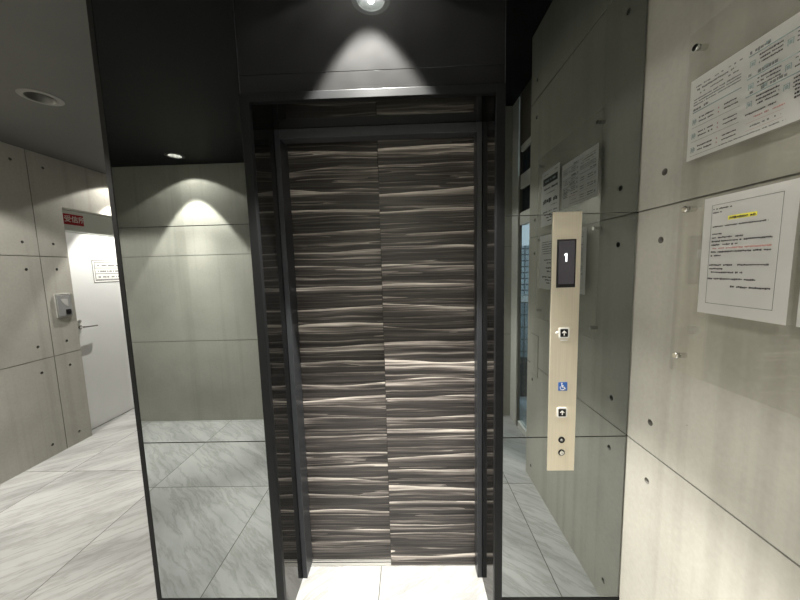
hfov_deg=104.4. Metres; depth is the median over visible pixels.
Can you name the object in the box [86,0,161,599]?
trim
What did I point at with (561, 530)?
mirror panel
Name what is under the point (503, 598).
baseboard
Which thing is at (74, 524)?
floor
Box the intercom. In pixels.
[54,293,73,317]
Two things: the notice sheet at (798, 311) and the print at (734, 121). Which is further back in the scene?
the print at (734, 121)
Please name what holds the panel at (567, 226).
attached to the mirror panel at (608, 240)
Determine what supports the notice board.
attached to the wall at (711, 504)
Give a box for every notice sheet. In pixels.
[686,12,799,161]
[697,178,799,324]
[796,292,799,326]
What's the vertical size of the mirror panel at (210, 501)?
0.736 m
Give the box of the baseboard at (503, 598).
[162,596,618,599]
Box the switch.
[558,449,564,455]
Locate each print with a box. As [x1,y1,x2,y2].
[693,41,786,155]
[705,191,784,310]
[712,244,771,248]
[716,103,784,142]
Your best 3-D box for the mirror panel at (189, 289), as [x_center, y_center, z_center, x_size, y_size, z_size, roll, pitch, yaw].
[-0.842,0.155,1.275,0.528,0.898,0.010,-1,6,1]
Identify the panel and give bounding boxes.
[91,0,248,227]
[118,224,264,442]
[144,441,276,597]
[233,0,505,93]
[502,436,625,596]
[503,212,636,436]
[505,0,647,215]
[547,211,581,470]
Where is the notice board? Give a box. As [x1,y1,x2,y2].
[672,43,708,357]
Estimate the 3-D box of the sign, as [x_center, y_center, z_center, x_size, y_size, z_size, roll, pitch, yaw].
[-3.276,-0.804,3.116,0.002,0.104,0.216,-1,6,1]
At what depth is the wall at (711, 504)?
0.95 m
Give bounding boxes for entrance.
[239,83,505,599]
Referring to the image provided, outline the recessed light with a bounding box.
[15,88,64,105]
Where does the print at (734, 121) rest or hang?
attached to the notice sheet at (755, 91)
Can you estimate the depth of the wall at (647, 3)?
1.23 m
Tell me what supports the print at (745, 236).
attached to the notice sheet at (748, 238)
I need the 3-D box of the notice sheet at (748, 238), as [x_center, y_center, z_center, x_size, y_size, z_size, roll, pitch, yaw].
[0.880,-0.116,0.801,0.004,0.327,0.222,-1,6,1]
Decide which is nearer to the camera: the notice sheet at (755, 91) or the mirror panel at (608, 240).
the notice sheet at (755, 91)
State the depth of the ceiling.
1.72 m
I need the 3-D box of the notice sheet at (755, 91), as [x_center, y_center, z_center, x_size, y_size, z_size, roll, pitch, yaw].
[0.871,-0.520,0.778,0.002,0.230,0.324,-1,6,1]
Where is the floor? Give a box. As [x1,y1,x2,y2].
[0,408,487,599]
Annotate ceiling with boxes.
[0,0,106,174]
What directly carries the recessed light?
in the ceiling
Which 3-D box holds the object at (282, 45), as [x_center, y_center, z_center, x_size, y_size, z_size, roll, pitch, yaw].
[-0.112,-0.997,1.141,0.993,0.423,0.011,-1,6,1]
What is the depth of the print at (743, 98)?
0.79 m
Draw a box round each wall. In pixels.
[0,142,132,483]
[139,3,647,583]
[618,0,799,599]
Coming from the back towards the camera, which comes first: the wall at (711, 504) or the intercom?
the intercom
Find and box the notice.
[91,260,118,282]
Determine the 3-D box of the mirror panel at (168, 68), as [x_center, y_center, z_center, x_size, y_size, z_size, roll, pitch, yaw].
[-0.866,-0.741,1.183,0.528,0.900,0.010,-1,6,1]
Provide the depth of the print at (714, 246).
0.80 m
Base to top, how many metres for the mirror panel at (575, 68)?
1.336 m
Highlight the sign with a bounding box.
[63,213,84,225]
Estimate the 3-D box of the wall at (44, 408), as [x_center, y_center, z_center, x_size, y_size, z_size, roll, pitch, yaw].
[-3.321,0.043,2.013,0.300,2.920,5.800,-1,6,1]
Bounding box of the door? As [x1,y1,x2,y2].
[62,210,133,428]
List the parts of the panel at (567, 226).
screen glass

